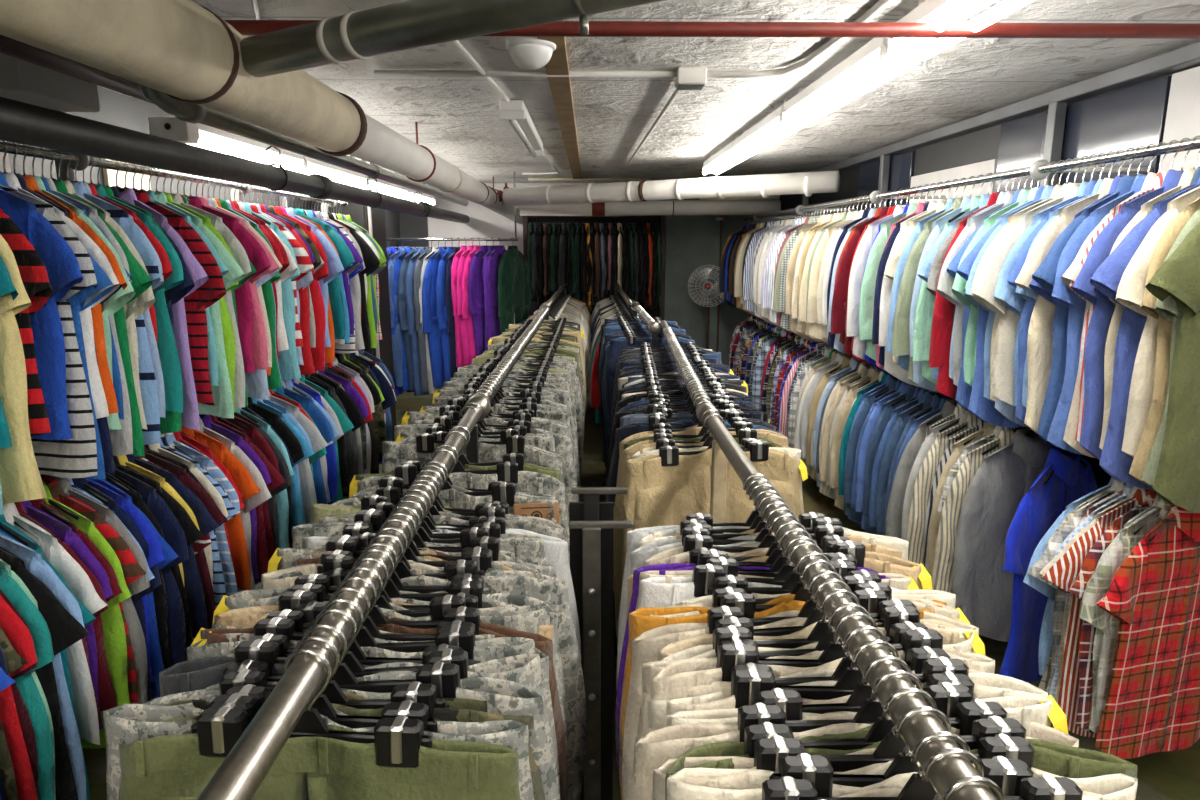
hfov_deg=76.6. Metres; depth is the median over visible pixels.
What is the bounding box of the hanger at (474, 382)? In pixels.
[467,361,541,388]
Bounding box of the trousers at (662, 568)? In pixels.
[616,561,890,782]
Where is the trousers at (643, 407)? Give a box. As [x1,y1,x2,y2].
[630,405,741,409]
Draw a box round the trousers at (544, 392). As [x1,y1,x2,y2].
[455,389,578,458]
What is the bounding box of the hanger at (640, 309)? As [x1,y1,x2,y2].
[620,309,659,324]
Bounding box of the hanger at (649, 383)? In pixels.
[646,361,712,389]
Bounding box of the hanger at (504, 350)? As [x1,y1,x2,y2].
[496,334,547,355]
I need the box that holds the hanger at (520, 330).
[515,316,546,332]
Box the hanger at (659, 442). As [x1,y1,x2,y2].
[656,409,762,449]
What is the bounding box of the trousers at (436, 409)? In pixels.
[429,405,563,412]
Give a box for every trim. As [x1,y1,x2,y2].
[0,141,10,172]
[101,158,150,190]
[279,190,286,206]
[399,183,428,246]
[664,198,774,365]
[810,41,1199,171]
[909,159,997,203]
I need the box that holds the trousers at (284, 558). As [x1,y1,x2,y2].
[267,544,555,577]
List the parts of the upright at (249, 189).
post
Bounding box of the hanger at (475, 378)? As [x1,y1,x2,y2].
[468,359,541,386]
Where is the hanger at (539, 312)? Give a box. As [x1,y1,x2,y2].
[521,312,563,327]
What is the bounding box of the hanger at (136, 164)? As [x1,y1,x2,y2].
[136,164,144,189]
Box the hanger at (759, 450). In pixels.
[659,414,768,466]
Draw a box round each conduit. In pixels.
[252,0,260,19]
[374,70,676,76]
[451,40,509,101]
[522,153,559,174]
[529,178,649,180]
[623,90,679,171]
[707,0,894,77]
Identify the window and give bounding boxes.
[857,151,914,210]
[995,76,1171,192]
[1159,66,1199,171]
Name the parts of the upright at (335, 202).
post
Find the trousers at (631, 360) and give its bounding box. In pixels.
[626,358,729,368]
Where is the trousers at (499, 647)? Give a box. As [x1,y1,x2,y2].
[227,637,534,662]
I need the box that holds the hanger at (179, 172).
[179,172,187,195]
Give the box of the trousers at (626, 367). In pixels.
[622,365,657,368]
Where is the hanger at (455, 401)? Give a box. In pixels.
[447,377,527,409]
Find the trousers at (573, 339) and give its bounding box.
[496,337,575,342]
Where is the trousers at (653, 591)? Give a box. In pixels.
[637,577,899,608]
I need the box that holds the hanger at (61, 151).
[61,151,72,181]
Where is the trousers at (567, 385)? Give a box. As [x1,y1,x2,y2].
[451,374,577,445]
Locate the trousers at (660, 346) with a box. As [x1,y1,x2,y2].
[622,346,662,348]
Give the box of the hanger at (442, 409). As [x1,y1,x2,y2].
[439,383,533,416]
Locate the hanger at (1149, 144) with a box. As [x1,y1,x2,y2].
[1145,144,1155,174]
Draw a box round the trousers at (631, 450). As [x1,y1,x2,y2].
[613,440,794,651]
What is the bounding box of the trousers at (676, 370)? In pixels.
[627,369,678,376]
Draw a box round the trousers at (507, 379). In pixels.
[452,378,566,389]
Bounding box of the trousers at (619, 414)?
[605,409,770,501]
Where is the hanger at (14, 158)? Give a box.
[8,141,17,173]
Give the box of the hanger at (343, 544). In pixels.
[326,500,491,560]
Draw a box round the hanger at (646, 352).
[641,336,691,356]
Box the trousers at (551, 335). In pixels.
[545,335,576,341]
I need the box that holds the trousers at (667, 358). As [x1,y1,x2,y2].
[611,356,672,421]
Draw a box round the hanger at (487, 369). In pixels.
[479,349,530,373]
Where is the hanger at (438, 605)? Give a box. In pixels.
[292,548,471,622]
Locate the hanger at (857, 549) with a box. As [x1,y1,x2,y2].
[689,501,865,566]
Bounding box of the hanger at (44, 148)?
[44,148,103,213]
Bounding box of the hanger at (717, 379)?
[659,358,720,383]
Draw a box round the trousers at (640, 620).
[619,594,946,799]
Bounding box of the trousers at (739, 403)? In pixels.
[628,402,757,409]
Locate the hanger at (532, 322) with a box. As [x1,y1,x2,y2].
[511,322,559,339]
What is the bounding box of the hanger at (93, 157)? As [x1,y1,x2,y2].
[93,157,122,199]
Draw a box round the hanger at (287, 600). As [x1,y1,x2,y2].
[278,543,477,610]
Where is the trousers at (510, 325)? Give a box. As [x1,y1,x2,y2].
[509,323,583,356]
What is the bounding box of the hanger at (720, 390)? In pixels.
[648,368,728,397]
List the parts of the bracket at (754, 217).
arm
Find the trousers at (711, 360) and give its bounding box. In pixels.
[703,358,717,363]
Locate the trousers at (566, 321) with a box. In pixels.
[515,321,583,351]
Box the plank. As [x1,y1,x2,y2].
[537,20,581,178]
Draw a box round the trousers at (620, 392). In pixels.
[611,383,727,436]
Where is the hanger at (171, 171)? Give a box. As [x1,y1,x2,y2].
[170,171,191,205]
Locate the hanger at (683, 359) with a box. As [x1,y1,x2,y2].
[646,359,719,386]
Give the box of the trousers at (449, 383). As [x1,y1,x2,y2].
[444,381,569,395]
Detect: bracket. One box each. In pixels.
[753,215,799,220]
[796,205,854,214]
[869,191,946,203]
[1030,159,1152,179]
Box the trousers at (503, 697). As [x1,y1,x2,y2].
[144,676,558,799]
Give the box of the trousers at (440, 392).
[432,389,463,403]
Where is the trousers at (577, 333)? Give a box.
[544,331,584,369]
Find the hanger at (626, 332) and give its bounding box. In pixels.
[625,318,653,336]
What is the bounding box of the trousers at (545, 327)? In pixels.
[540,326,574,331]
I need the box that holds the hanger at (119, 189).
[111,160,124,192]
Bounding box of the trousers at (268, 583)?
[261,563,443,588]
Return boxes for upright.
[53,110,88,181]
[227,145,252,201]
[321,170,337,211]
[801,194,808,217]
[877,154,889,207]
[1040,100,1066,186]
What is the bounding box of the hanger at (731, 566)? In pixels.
[706,514,857,577]
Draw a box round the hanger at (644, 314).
[623,314,660,330]
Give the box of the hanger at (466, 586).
[288,534,482,607]
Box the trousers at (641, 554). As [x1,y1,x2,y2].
[616,535,756,683]
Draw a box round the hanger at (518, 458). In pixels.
[400,425,523,471]
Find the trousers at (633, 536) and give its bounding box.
[618,522,853,643]
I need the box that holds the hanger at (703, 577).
[692,521,881,597]
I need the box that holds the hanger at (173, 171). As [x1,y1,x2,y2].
[173,171,188,200]
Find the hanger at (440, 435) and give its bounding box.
[432,402,521,441]
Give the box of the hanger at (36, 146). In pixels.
[36,146,45,177]
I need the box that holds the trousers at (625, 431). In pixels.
[606,422,697,718]
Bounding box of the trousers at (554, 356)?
[481,356,570,363]
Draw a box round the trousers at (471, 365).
[465,363,575,414]
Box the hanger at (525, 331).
[498,331,554,353]
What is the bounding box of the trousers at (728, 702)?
[666,684,976,714]
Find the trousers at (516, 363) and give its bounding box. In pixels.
[473,363,561,369]
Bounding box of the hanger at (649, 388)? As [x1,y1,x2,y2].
[647,366,724,396]
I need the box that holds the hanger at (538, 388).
[463,364,541,394]
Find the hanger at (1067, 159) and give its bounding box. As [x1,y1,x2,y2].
[1063,159,1072,183]
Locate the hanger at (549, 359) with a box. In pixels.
[493,340,551,362]
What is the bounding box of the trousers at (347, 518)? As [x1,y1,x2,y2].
[319,513,546,525]
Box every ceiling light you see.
[189,123,304,169]
[288,155,366,186]
[354,159,406,196]
[397,175,434,204]
[499,100,543,157]
[703,136,748,174]
[732,99,804,156]
[782,38,919,125]
[886,0,1033,60]
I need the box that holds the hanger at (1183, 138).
[1178,138,1189,170]
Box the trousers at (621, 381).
[618,372,728,388]
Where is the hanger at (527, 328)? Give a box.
[503,328,556,347]
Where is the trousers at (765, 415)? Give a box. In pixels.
[643,407,768,422]
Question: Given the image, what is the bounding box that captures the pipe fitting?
[497,183,508,201]
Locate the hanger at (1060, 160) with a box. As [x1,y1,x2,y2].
[1056,160,1064,184]
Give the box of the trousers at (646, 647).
[622,610,978,799]
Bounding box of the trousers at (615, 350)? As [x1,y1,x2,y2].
[606,339,685,437]
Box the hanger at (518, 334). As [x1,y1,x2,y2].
[511,319,544,336]
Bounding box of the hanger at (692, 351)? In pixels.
[651,334,700,354]
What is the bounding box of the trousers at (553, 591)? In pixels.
[400,569,586,799]
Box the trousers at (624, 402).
[618,390,730,410]
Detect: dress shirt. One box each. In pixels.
[719,225,745,293]
[721,226,742,259]
[722,225,746,306]
[725,225,748,301]
[727,224,750,302]
[728,314,750,365]
[729,224,752,304]
[729,315,752,365]
[730,316,755,370]
[732,224,754,305]
[733,224,755,293]
[733,319,764,374]
[734,223,757,311]
[734,223,760,309]
[735,223,762,303]
[736,321,764,375]
[737,317,756,345]
[738,321,767,375]
[739,223,764,316]
[739,318,760,340]
[740,323,769,380]
[742,222,767,296]
[743,221,774,312]
[744,324,772,380]
[745,325,774,384]
[748,325,775,395]
[750,326,777,378]
[750,327,779,395]
[751,221,776,299]
[752,220,781,313]
[752,329,783,387]
[752,330,786,410]
[753,220,783,325]
[754,221,779,317]
[756,220,785,319]
[756,328,782,361]
[758,219,789,317]
[761,219,794,312]
[761,331,788,399]
[761,332,793,411]
[762,218,796,316]
[764,332,790,378]
[766,219,792,319]
[766,333,796,400]
[766,336,801,422]
[768,218,798,324]
[769,218,800,322]
[770,338,803,424]
[771,217,804,323]
[772,339,806,425]
[774,216,813,311]
[774,217,809,332]
[774,340,809,426]
[776,341,813,430]
[778,342,821,431]
[779,216,816,331]
[779,343,826,436]
[783,215,819,323]
[786,215,822,341]
[787,344,827,429]
[787,345,829,447]
[788,347,831,446]
[792,214,831,329]
[794,215,827,334]
[794,352,844,475]
[795,348,834,425]
[797,214,833,332]
[797,351,839,465]
[799,213,842,332]
[800,354,846,474]
[805,212,843,342]
[805,213,837,337]
[806,212,847,342]
[806,355,851,480]
[807,211,854,341]
[810,358,855,466]
[813,359,858,487]
[816,349,836,365]
[816,361,861,472]
[817,211,859,338]
[819,362,866,498]
[819,364,871,489]
[822,210,863,337]
[826,366,875,498]
[827,209,868,347]
[828,208,876,352]
[830,368,880,509]
[831,207,888,357]
[834,208,880,343]
[839,372,887,513]
[844,376,897,521]
[845,374,891,523]
[846,206,893,350]
[846,371,883,420]
[847,205,905,359]
[851,379,901,518]
[853,205,895,364]
[856,381,907,531]
[859,203,917,360]
[859,204,909,373]
[863,384,915,534]
[869,386,921,523]
[870,388,930,534]
[872,201,929,365]
[873,202,925,370]
[876,391,937,534]
[879,200,936,386]
[883,393,944,535]
[885,199,947,363]
[885,399,956,538]
[886,198,954,370]
[892,197,962,382]
[892,396,951,484]
[901,408,969,587]
[906,412,978,586]
[909,196,971,392]
[913,195,980,384]
[918,194,990,382]
[923,403,962,442]
[923,419,984,571]
[927,205,986,295]
[927,422,995,579]
[929,192,999,398]
[932,427,1028,608]
[937,191,1014,386]
[937,425,1001,512]
[946,190,1020,412]
[949,191,1005,379]
[951,428,1051,641]
[952,189,1029,385]
[957,186,1044,426]
[964,188,1033,362]
[965,185,1054,401]
[967,187,1037,305]
[970,184,1062,401]
[972,182,1080,404]
[994,181,1088,406]
[994,183,1067,426]
[999,445,1097,683]
[1007,180,1096,428]
[1015,178,1113,432]
[1015,179,1102,407]
[1023,477,1114,675]
[1027,479,1123,694]
[1029,176,1121,354]
[1032,175,1135,443]
[1038,479,1114,691]
[1040,486,1136,701]
[1042,487,1147,737]
[1047,174,1146,455]
[1048,484,1133,697]
[1052,483,1126,681]
[1061,172,1156,457]
[1068,489,1155,734]
[1069,171,1167,452]
[1072,169,1183,459]
[1079,497,1170,726]
[1089,494,1158,733]
[1090,178,1199,489]
[1093,168,1195,449]
[1095,505,1199,758]
[1115,186,1199,456]
[1129,197,1199,484]
[1141,209,1199,487]
[1145,222,1199,512]
[1147,166,1199,215]
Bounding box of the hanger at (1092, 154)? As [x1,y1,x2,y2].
[1087,154,1097,179]
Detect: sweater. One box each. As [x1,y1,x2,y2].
[528,309,589,352]
[530,309,589,345]
[530,311,578,322]
[533,312,590,392]
[534,304,590,339]
[534,305,581,317]
[539,299,586,318]
[540,297,591,327]
[541,298,588,322]
[542,296,591,322]
[558,313,587,391]
[563,306,590,346]
[565,302,591,336]
[589,335,600,423]
[590,301,614,329]
[590,310,619,354]
[590,311,637,359]
[590,315,637,367]
[591,295,638,319]
[591,302,615,333]
[591,305,632,341]
[591,341,600,413]
[592,297,638,321]
[594,298,632,316]
[594,303,615,326]
[597,306,634,325]
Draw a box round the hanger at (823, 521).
[680,478,841,534]
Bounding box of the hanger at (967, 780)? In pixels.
[941,776,1004,799]
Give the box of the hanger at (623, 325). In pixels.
[621,312,660,329]
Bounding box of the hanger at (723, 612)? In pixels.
[707,552,915,633]
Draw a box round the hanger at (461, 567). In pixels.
[323,518,484,585]
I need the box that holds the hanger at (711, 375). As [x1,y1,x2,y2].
[651,355,717,380]
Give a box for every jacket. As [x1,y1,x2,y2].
[527,222,536,301]
[531,223,537,299]
[536,223,544,307]
[543,223,547,301]
[546,223,552,299]
[550,223,557,295]
[555,223,560,290]
[558,223,567,293]
[566,223,576,294]
[567,222,575,297]
[574,223,581,299]
[580,223,586,301]
[584,223,591,310]
[587,223,597,304]
[594,222,600,301]
[599,223,605,300]
[603,223,608,298]
[607,223,612,296]
[610,223,618,294]
[617,223,623,287]
[622,223,627,293]
[626,223,634,299]
[632,223,638,301]
[636,223,645,301]
[641,222,649,300]
[642,223,652,307]
[649,223,655,310]
[652,223,661,309]
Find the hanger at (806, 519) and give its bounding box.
[686,474,825,528]
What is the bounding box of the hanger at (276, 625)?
[254,567,474,642]
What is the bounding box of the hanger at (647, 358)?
[642,341,699,363]
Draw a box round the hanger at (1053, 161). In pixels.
[1048,161,1056,185]
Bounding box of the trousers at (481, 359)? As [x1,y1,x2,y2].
[472,354,525,363]
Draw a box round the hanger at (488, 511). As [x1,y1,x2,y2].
[360,469,505,521]
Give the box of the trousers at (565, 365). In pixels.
[516,362,575,409]
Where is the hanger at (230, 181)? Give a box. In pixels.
[229,181,253,215]
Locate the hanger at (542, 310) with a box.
[524,310,564,325]
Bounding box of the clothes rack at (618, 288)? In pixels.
[615,283,631,306]
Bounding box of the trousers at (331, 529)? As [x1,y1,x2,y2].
[292,522,346,548]
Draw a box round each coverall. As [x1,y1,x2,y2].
[387,247,413,394]
[388,247,403,386]
[391,247,411,389]
[398,247,417,390]
[406,247,428,395]
[413,247,443,391]
[419,247,442,393]
[422,247,446,386]
[436,247,453,381]
[445,247,459,377]
[451,246,467,366]
[457,245,474,364]
[462,245,480,363]
[468,245,488,356]
[483,245,494,350]
[487,245,505,337]
[498,246,530,333]
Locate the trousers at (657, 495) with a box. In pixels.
[621,447,807,575]
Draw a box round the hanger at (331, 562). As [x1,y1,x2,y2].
[317,512,460,573]
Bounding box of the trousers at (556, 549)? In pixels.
[302,526,580,659]
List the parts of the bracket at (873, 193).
arm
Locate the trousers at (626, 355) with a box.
[613,351,670,389]
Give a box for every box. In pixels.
[0,53,99,111]
[148,117,197,143]
[675,67,706,89]
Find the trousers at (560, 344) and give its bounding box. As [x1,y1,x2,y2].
[530,341,582,372]
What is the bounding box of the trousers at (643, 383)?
[630,381,679,385]
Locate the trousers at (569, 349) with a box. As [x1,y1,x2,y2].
[487,348,576,352]
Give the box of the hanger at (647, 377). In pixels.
[645,356,708,382]
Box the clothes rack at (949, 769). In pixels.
[696,403,997,799]
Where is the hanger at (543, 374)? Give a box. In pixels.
[481,353,545,381]
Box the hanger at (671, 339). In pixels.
[642,339,702,361]
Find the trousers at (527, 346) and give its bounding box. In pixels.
[483,346,558,353]
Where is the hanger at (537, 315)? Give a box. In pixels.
[517,315,562,330]
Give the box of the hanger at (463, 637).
[248,576,474,659]
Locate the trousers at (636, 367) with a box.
[611,365,676,427]
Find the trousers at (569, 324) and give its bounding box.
[547,322,578,328]
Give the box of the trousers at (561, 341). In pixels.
[536,340,586,501]
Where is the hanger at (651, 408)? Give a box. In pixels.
[647,382,741,413]
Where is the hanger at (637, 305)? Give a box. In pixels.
[617,305,639,319]
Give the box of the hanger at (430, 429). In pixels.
[426,423,526,435]
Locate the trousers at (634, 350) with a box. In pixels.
[621,349,658,355]
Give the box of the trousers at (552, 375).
[478,370,571,386]
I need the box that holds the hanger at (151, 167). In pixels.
[151,167,159,191]
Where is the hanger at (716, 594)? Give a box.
[712,536,891,607]
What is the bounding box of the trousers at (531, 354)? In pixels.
[491,353,574,360]
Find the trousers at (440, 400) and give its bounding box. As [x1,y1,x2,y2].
[434,391,572,418]
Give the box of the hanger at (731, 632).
[712,571,927,656]
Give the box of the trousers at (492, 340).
[488,334,575,344]
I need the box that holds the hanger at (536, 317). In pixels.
[522,317,561,333]
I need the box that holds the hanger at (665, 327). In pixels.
[641,327,693,346]
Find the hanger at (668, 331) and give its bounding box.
[641,331,690,351]
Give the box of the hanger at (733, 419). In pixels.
[648,389,747,426]
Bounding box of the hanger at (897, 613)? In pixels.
[715,560,919,639]
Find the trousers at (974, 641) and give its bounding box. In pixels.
[660,628,984,660]
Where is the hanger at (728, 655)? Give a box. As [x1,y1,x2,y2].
[716,589,950,681]
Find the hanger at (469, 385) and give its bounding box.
[464,363,528,389]
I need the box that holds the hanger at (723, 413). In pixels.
[656,384,733,417]
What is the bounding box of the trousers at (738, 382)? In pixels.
[640,380,747,392]
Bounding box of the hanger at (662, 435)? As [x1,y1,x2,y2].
[653,429,751,445]
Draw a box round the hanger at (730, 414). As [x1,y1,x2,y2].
[658,386,744,422]
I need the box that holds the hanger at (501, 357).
[493,337,553,359]
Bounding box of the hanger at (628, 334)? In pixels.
[626,320,653,339]
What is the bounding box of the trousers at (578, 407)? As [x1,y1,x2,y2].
[518,359,581,462]
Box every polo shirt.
[0,171,113,479]
[0,185,97,477]
[0,189,82,439]
[0,208,53,435]
[0,234,46,503]
[0,256,17,448]
[0,480,2,514]
[0,514,95,799]
[0,530,17,541]
[0,534,86,799]
[0,547,89,799]
[0,559,55,799]
[0,566,53,799]
[0,589,37,796]
[0,595,37,799]
[0,627,27,799]
[0,645,9,799]
[0,667,15,799]
[2,502,108,724]
[3,172,119,418]
[3,503,107,744]
[15,174,121,472]
[21,500,112,728]
[23,175,127,413]
[30,498,122,710]
[34,176,135,429]
[40,177,131,419]
[41,477,145,702]
[42,482,131,747]
[46,178,132,454]
[48,475,149,703]
[52,179,152,456]
[56,477,154,580]
[64,180,154,428]
[71,181,160,444]
[72,477,161,700]
[83,182,164,417]
[86,477,164,681]
[88,183,172,342]
[91,479,178,701]
[94,184,183,412]
[103,185,180,432]
[105,472,171,668]
[109,463,188,665]
[110,186,194,333]
[113,455,203,651]
[116,455,199,583]
[119,188,208,429]
[126,454,218,637]
[134,189,225,405]
[136,456,210,641]
[141,445,227,628]
[145,445,204,655]
[146,190,227,385]
[149,443,227,585]
[154,191,244,418]
[159,438,238,607]
[160,433,236,543]
[163,432,239,595]
[164,192,238,411]
[170,193,251,408]
[173,431,244,537]
[179,426,242,567]
[180,195,256,405]
[182,426,260,589]
[186,196,270,372]
[198,417,271,590]
[199,414,270,578]
[200,196,279,369]
[206,197,278,399]
[209,198,282,366]
[210,415,285,591]
[215,199,270,374]
[216,416,260,450]
[219,199,281,389]
[224,415,278,559]
[226,200,282,385]
[230,201,283,270]
[233,201,288,358]
[234,411,291,569]
[235,408,293,548]
[237,202,297,350]
[241,406,293,466]
[242,203,300,380]
[248,397,303,543]
[249,203,313,347]
[251,397,314,533]
[256,204,313,364]
[258,399,312,485]
[259,204,314,374]
[264,205,314,264]
[266,205,320,302]
[269,389,314,544]
[269,392,327,523]
[272,389,326,476]
[273,206,328,370]
[274,210,323,347]
[276,383,334,503]
[281,207,325,366]
[282,381,332,503]
[284,379,339,502]
[285,208,343,346]
[291,379,337,504]
[293,209,354,339]
[294,378,343,504]
[295,214,338,362]
[299,209,353,291]
[299,375,353,502]
[304,375,345,487]
[305,210,344,344]
[305,374,357,492]
[306,210,351,342]
[310,371,365,491]
[312,211,362,334]
[314,211,361,281]
[316,371,362,474]
[318,368,368,473]
[319,211,356,352]
[320,212,363,291]
[321,212,364,352]
[324,364,364,470]
[325,363,366,495]
[327,213,379,350]
[327,362,372,422]
[332,213,379,303]
[332,362,371,473]
[335,213,379,276]
[335,353,380,470]
[335,355,381,431]
[335,357,374,473]
[336,214,384,347]
[339,353,384,406]
[341,214,382,325]
[344,215,385,280]
[344,353,386,458]
[345,215,386,318]
[349,353,381,473]
[350,352,395,460]
[355,350,395,422]
[358,350,396,395]
[359,350,394,463]
[360,226,381,339]
[364,230,377,331]
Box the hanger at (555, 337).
[515,323,559,340]
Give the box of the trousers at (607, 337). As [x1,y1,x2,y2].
[599,333,650,471]
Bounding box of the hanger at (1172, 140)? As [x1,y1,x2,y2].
[1167,140,1177,169]
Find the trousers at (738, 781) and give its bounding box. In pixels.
[653,748,1067,799]
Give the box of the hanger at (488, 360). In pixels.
[486,342,548,364]
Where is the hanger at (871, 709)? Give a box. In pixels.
[737,640,1006,741]
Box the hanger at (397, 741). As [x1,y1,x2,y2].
[191,649,431,767]
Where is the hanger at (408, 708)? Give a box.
[208,636,437,732]
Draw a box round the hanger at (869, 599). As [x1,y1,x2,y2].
[715,542,888,617]
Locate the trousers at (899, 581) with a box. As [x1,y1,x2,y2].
[635,570,918,609]
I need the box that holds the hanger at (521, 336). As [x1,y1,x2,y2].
[494,336,553,356]
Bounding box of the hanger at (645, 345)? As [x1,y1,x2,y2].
[641,330,687,348]
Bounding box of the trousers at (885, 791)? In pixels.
[695,786,1115,799]
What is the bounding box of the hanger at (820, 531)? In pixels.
[685,483,843,544]
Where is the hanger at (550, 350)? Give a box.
[498,332,553,352]
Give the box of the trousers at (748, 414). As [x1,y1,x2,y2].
[676,409,762,420]
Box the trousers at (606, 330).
[599,327,643,377]
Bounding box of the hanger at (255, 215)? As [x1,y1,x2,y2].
[234,182,270,224]
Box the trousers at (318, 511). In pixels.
[311,504,451,522]
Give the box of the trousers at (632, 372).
[611,367,677,431]
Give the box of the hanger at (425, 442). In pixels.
[416,406,524,453]
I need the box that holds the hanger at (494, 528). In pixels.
[342,483,500,538]
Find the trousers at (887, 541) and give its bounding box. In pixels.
[638,526,908,559]
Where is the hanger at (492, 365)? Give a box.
[482,346,547,371]
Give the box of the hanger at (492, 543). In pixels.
[332,494,499,560]
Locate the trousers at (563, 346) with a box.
[527,344,584,409]
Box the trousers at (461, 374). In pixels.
[454,369,571,398]
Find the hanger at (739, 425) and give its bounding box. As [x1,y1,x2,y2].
[653,396,752,434]
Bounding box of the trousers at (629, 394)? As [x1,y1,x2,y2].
[622,389,747,398]
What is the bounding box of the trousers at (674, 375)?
[622,374,729,387]
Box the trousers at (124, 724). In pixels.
[103,704,533,799]
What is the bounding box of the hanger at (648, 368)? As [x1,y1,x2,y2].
[644,348,710,372]
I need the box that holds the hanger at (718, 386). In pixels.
[653,364,725,391]
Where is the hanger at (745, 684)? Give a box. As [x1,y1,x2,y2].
[731,612,973,707]
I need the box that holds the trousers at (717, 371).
[621,369,731,374]
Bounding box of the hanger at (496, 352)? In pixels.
[494,335,543,355]
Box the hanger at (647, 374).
[645,353,714,378]
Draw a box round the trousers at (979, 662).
[632,642,994,781]
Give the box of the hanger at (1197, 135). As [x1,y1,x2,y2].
[1162,135,1199,193]
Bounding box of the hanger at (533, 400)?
[453,374,536,404]
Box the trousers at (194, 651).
[187,630,559,791]
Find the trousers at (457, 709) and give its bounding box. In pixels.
[159,691,544,799]
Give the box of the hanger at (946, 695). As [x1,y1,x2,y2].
[756,626,973,720]
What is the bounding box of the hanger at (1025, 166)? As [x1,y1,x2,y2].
[1021,166,1028,188]
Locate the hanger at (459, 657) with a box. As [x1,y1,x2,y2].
[222,598,468,681]
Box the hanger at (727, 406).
[658,380,739,411]
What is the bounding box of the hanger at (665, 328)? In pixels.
[649,328,695,346]
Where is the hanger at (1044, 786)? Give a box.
[762,706,1082,799]
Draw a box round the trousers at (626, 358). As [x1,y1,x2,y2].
[618,353,703,362]
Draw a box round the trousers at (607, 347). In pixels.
[604,337,694,416]
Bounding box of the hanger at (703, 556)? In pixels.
[697,507,856,567]
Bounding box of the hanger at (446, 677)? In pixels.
[219,608,460,697]
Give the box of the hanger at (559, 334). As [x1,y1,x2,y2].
[515,320,560,337]
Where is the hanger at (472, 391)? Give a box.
[462,367,534,396]
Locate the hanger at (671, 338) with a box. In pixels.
[642,338,702,360]
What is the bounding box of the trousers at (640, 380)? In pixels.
[624,378,739,387]
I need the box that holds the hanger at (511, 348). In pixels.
[480,348,546,373]
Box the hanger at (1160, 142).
[1156,142,1166,170]
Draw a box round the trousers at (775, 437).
[616,425,787,486]
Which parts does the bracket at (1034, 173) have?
arm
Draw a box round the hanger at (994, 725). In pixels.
[744,656,1025,757]
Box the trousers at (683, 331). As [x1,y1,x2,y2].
[611,329,685,334]
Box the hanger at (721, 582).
[708,528,876,594]
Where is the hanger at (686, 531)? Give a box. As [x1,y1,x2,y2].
[681,490,849,549]
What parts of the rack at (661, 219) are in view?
rail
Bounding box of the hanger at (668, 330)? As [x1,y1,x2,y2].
[650,330,696,349]
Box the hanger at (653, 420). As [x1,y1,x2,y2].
[649,392,742,430]
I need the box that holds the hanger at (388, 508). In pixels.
[368,464,500,517]
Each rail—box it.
[0,141,346,206]
[386,171,517,240]
[744,138,1199,220]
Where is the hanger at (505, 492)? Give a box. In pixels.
[375,449,515,506]
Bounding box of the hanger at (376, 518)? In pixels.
[354,475,484,530]
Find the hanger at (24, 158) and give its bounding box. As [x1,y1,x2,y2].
[17,143,26,175]
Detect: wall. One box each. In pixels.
[6,86,404,396]
[428,183,595,323]
[775,65,1199,488]
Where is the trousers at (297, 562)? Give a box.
[294,550,513,570]
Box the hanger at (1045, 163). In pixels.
[1022,163,1049,203]
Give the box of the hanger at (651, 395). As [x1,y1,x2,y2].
[648,370,729,399]
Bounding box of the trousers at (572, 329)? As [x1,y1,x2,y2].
[505,327,577,331]
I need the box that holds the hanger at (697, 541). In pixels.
[683,495,844,552]
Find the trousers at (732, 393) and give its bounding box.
[706,391,746,396]
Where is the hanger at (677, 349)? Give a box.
[645,349,713,373]
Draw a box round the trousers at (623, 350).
[622,346,713,352]
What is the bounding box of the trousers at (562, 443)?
[395,427,578,516]
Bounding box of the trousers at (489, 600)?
[241,591,566,735]
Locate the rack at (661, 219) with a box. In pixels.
[523,215,665,319]
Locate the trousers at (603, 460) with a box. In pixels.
[598,322,638,461]
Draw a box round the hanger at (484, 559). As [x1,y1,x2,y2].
[320,506,492,572]
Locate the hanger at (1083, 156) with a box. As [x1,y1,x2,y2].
[1079,156,1088,180]
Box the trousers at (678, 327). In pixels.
[637,321,679,328]
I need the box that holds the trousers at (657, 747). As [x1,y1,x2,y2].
[630,711,1078,799]
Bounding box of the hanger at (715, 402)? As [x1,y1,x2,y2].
[655,375,726,406]
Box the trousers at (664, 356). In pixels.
[628,355,721,364]
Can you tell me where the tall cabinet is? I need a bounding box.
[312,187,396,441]
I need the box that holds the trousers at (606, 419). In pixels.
[602,337,639,462]
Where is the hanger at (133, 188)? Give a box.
[128,163,137,189]
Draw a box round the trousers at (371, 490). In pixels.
[351,486,555,501]
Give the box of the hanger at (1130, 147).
[1124,147,1134,175]
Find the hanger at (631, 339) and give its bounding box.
[627,321,677,344]
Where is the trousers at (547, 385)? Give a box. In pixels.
[509,380,560,388]
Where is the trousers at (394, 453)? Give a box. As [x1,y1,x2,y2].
[382,440,567,511]
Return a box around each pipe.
[0,0,522,224]
[0,35,153,103]
[0,97,469,223]
[224,20,1199,38]
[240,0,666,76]
[502,170,839,205]
[519,200,780,215]
[699,195,779,199]
[716,215,722,352]
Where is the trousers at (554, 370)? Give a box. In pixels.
[514,365,573,402]
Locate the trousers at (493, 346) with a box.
[488,343,531,349]
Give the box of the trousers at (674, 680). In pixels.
[644,645,983,735]
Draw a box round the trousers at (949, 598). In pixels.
[661,589,955,608]
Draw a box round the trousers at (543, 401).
[420,399,576,480]
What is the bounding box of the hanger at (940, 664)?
[731,603,968,685]
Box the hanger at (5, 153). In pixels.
[0,140,7,172]

